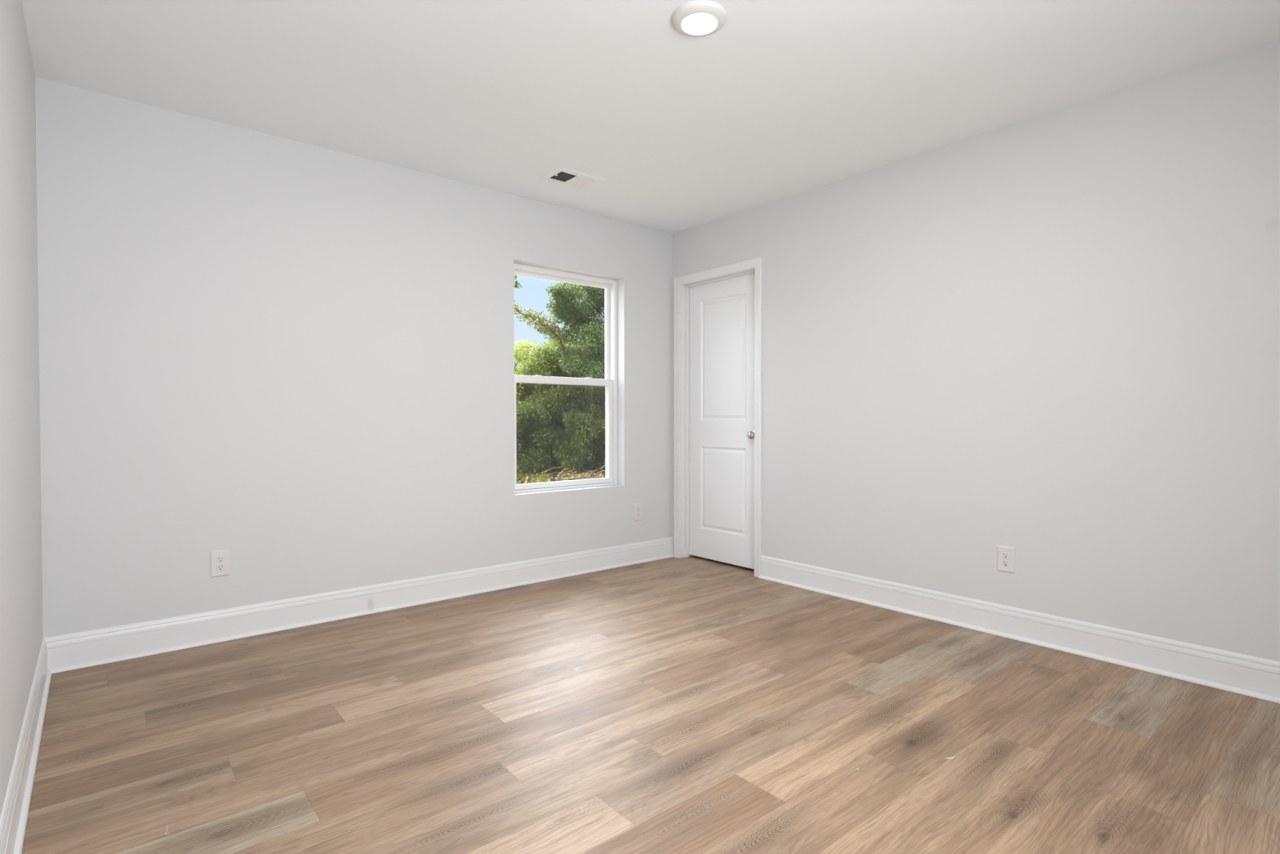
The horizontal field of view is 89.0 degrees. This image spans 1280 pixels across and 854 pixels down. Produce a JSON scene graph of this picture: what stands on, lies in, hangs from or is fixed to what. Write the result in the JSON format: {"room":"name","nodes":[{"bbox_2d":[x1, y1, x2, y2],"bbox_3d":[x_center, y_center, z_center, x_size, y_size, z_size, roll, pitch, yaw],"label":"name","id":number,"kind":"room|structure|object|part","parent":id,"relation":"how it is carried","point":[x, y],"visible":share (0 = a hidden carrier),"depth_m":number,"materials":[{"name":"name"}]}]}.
{"room":"empty bedroom","nodes":[
{"label":"empty bedroom","id":0,"kind":"room"},
{"bbox_2d":[0,0,43,817],"bbox_3d":[-1.168,-0.049,0.985,0.180,2.900,4.240,-1,1,-40],"label":"wall","id":1,"kind":"structure","parent":0,"point":[21,629],"depth_m":1.91,"materials":[{"name":"paint"}]},
{"bbox_2d":[0,638,51,853],"bbox_3d":[-1.146,0.964,1.135,0.026,0.147,4.060,-1,1,-40],"label":"baseboard","id":2,"kind":"structure","parent":1,"relation":"attached to","point":[14,816],"depth_m":1.82,"materials":[{"name":"paint"}]},
{"bbox_3d":[-1.137,1.028,1.135,0.013,0.018,4.046,-1,1,-40],"label":"shoe moulding","id":3,"kind":"part","parent":2,"relation":"part of","materials":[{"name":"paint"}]},
{"bbox_2d":[35,77,672,637],"bbox_3d":[-1.165,-0.091,3.870,3.888,2.900,0.180,-1,1,-40],"label":"wall","id":4,"kind":"structure","parent":0,"point":[295,359],"depth_m":3.25,"materials":[{"name":"paint"}]},
{"bbox_2d":[209,549,230,577],"bbox_3d":[-1.981,0.643,3.074,0.080,0.123,0.008,-1,1,-40],"label":"wall outlet","id":5,"kind":"object","parent":4,"relation":"attached to","point":[220,560],"visible":1,"depth_m":3.07,"materials":[{"name":"white plastic"}]},
{"bbox_2d":[216,555,224,562],"bbox_3d":[-1.979,0.624,3.072,0.034,0.029,0.002,-1,1,-40],"label":"receptacle","id":6,"kind":"object","parent":5,"relation":"attached to","point":[219,558],"depth_m":3.07,"materials":[{"name":"white plastic"}]},
{"bbox_2d":[216,564,224,570],"bbox_3d":[-1.979,0.663,3.072,0.034,0.029,0.002,-1,1,-40],"label":"receptacle","id":7,"kind":"object","parent":5,"relation":"attached to","point":[219,566],"depth_m":3.07,"materials":[{"name":"white plastic"}]},
{"bbox_2d":[43,537,673,673],"bbox_3d":[-1.098,0.925,3.805,3.528,0.147,0.026,-1,1,-40],"label":"baseboard","id":8,"kind":"structure","parent":4,"relation":"attached to","point":[74,651],"depth_m":3.33,"materials":[{"name":"paint"}]},
{"bbox_2d":[513,262,617,493],"bbox_3d":[-0.531,-0.315,4.447,0.877,1.469,0.096,-1,1,-40],"label":"window","id":9,"kind":"structure","parent":4,"relation":"in","point":[610,382],"depth_m":4.65,"materials":[{"name":"white plastic"}]},
{"bbox_3d":[-0.539,-0.655,4.451,0.815,0.727,0.024,-1,1,-40],"label":"sash","id":10,"kind":"part","parent":9,"relation":"part of","materials":[{"name":"white plastic"}]},
{"bbox_3d":[-0.516,0.032,4.435,0.815,0.739,0.028,-1,1,-40],"label":"sash","id":11,"kind":"part","parent":9,"relation":"part of","materials":[{"name":"white plastic"}]},
{"bbox_3d":[-0.553,0.042,4.479,0.815,0.718,0.010,-1,1,-40],"label":"screen frame","id":12,"kind":"part","parent":9,"relation":"part of","materials":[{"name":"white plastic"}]},
{"bbox_2d":[634,502,642,520],"bbox_3d":[-0.010,0.617,4.723,0.080,0.123,0.008,-1,1,-40],"label":"wall outlet","id":13,"kind":"object","parent":4,"relation":"attached to","point":[637,507],"visible":1,"depth_m":4.72,"materials":[{"name":"white plastic"}]},
{"bbox_2d":[21,555,1279,853],"bbox_3d":[0.504,1.077,2.517,4.328,0.120,4.060,-1,1,-40],"label":"floor","id":14,"kind":"structure","parent":0,"point":[691,704],"depth_m":2.10,"materials":[{"name":"brown wood"}]},
{"bbox_2d":[21,0,1279,233],"bbox_3d":[0.195,-1.468,2.224,3.528,0.100,4.060,-1,1,-40],"label":"ceiling","id":15,"kind":"structure","parent":0,"point":[788,98],"depth_m":2.63,"materials":[{"name":"paint"}]},
{"bbox_2d":[539,166,604,190],"bbox_3d":[-0.396,-1.435,3.780,0.306,0.011,0.225,-1,1,-40],"label":"ceiling vent","id":16,"kind":"object","parent":15,"relation":"in","point":[561,175],"visible":1,"depth_m":3.77,"materials":[{"name":"metal"}]},
{"bbox_2d":[671,0,727,36],"bbox_3d":[0.206,-1.406,2.257,0.191,0.025,0.191,-1,1,-40],"label":"recessed light","id":17,"kind":"object","parent":15,"relation":"in","point":[711,17],"visible":1,"depth_m":2.23,"materials":[{"name":"white plastic"}]},
{"bbox_2d":[672,40,1279,661],"bbox_3d":[1.651,-0.086,3.344,0.114,2.900,4.240,-1,1,-40],"label":"wall","id":18,"kind":"structure","parent":0,"point":[1053,338],"depth_m":2.98,"materials":[{"name":"paint"}]},
{"bbox_2d":[673,257,762,577],"bbox_3d":[0.569,-0.065,4.623,0.131,2.101,0.834,-1,1,-40],"label":"trim","id":19,"kind":"structure","parent":18,"relation":"attached to","point":[682,284],"depth_m":4.87,"materials":[{"name":"paint"}]},
{"bbox_2d":[688,273,754,568],"bbox_3d":[0.584,-0.042,4.636,0.093,2.016,0.704,-1,1,-40],"label":"door","id":20,"kind":"structure","parent":18,"relation":"in","point":[722,313],"depth_m":4.65,"materials":[{"name":"paint"}]},
{"bbox_3d":[0.757,0.056,4.400,0.054,0.055,0.055,-1,1,-40],"label":"knob","id":21,"kind":"part","parent":20,"relation":"part of","materials":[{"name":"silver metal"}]},
{"bbox_2d":[996,545,1015,573],"bbox_3d":[1.758,0.635,3.131,0.008,0.123,0.080,-1,1,-40],"label":"wall outlet","id":22,"kind":"object","parent":18,"relation":"attached to","point":[1005,554],"visible":1,"depth_m":3.13,"materials":[{"name":"white plastic"}]},
{"bbox_2d":[1001,560,1008,566],"bbox_3d":[1.756,0.655,3.129,0.002,0.029,0.034,-1,1,-40],"label":"receptacle","id":23,"kind":"object","parent":22,"relation":"attached to","point":[1004,562],"depth_m":3.13,"materials":[{"name":"white plastic"}]},
{"bbox_2d":[1001,551,1009,558],"bbox_3d":[1.756,0.616,3.129,0.002,0.029,0.034,-1,1,-40],"label":"receptacle","id":24,"kind":"object","parent":22,"relation":"attached to","point":[1004,554],"depth_m":3.13,"materials":[{"name":"white plastic"}]},
{"bbox_2d":[759,555,1279,703],"bbox_3d":[1.816,0.934,3.052,0.026,0.147,3.198,-1,1,-40],"label":"baseboard","id":25,"kind":"structure","parent":18,"relation":"attached to","point":[1259,677],"depth_m":2.96,"materials":[{"name":"paint"}]},
{"label":"outside","id":26,"kind":"structure","parent":0,"visible":0},
{"bbox_2d":[516,449,604,484],"bbox_3d":[-6.372,1.192,19.097,36.000,0.100,29.810,-1,1,-40],"label":"ground","id":27,"kind":"structure","parent":26,"point":[600,450],"depth_m":17.36,"materials":[{"name":"brown soil"}]},
{"bbox_2d":[513,275,522,288],"bbox_3d":[-3.296,-1.663,13.473,2.163,5.818,1.437,-1,1,-40],"label":"leafy tree","id":28,"kind":"object","parent":27,"relation":"on","point":[516,285],"visible":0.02,"depth_m":14.16,"materials":[{"name":"green plant"}]},
{"bbox_2d":[514,339,551,432],"bbox_3d":[-3.265,-0.558,16.960,2.027,3.502,1.703,-1,1,-40],"label":"leafy tree","id":29,"kind":"object","parent":27,"relation":"on","point":[519,394],"visible":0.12,"depth_m":16.88,"materials":[{"name":"green plant"}]},
{"bbox_2d":[515,400,558,475],"bbox_3d":[-2.644,0.389,14.833,1.660,1.977,1.677,0,1,14],"label":"shrub","id":30,"kind":"object","parent":27,"relation":"on","point":[530,420],"visible":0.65,"depth_m":14.61,"materials":[{"name":"green plant"}]},
{"bbox_2d":[515,342,564,443],"bbox_3d":[-3.223,-0.661,19.101,3.027,3.676,2.154,-1,1,-40],"label":"leafy tree","id":31,"kind":"object","parent":27,"relation":"on","point":[553,417],"visible":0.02,"depth_m":18.96,"materials":[{"name":"green plant"}]},
{"bbox_2d":[514,300,572,430],"bbox_3d":[-2.157,-0.776,14.902,0.630,4.004,2.828,0,1,26],"label":"leafy tree","id":32,"kind":"object","parent":27,"relation":"on","point":[552,331],"visible":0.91,"depth_m":14.74,"materials":[{"name":"green plant"}]},
{"bbox_2d":[516,339,604,468],"bbox_3d":[-1.994,-0.516,16.573,2.470,3.438,2.071,-1,1,-40],"label":"leafy tree","id":33,"kind":"object","parent":27,"relation":"on","point":[557,399],"visible":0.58,"depth_m":16.01,"materials":[{"name":"green plant"}]},
{"bbox_2d":[516,465,604,483],"bbox_3d":[-1.375,1.058,14.210,2.811,0.483,1.552,-1,1,-40],"label":"brush pile","id":34,"kind":"object","parent":27,"relation":"on","point":[575,476],"visible":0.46,"depth_m":13.97,"materials":[{"name":"beige plant"}]},
{"bbox_2d":[516,468,604,484],"bbox_3d":[-1.552,1.161,14.156,6.173,0.446,2.408,-1,1,-40],"label":"weeds","id":35,"kind":"object","parent":27,"relation":"on","point":[520,477],"visible":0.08,"depth_m":14.03,"materials":[{"name":"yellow plant"}]},
{"bbox_2d":[546,430,593,478],"bbox_3d":[-1.655,0.655,14.910,1.109,1.156,0.888,0,1,20],"label":"shrub","id":36,"kind":"object","parent":27,"relation":"on","point":[573,457],"visible":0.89,"depth_m":14.76,"materials":[{"name":"green plant"}]},
{"bbox_2d":[546,281,604,397],"bbox_3d":[-0.515,-1.509,16.018,3.506,5.436,3.169,0,1,-4],"label":"leafy tree","id":37,"kind":"object","parent":27,"relation":"on","point":[566,308],"visible":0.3,"depth_m":15.16,"materials":[{"name":"green plant"}]},
{"bbox_2d":[549,318,604,432],"bbox_3d":[-1.530,-1.101,19.552,1.950,4.526,2.775,0,1,23],"label":"leafy tree","id":38,"kind":"object","parent":27,"relation":"on","point":[602,403],"visible":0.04,"depth_m":19.03,"materials":[{"name":"green plant"}]},
{"bbox_2d":[562,404,604,477],"bbox_3d":[-1.239,0.350,15.613,1.705,1.830,1.392,-1,1,-30],"label":"shrub","id":39,"kind":"object","parent":27,"relation":"on","point":[589,433],"visible":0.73,"depth_m":15.34,"materials":[{"name":"green plant"}]}
]}

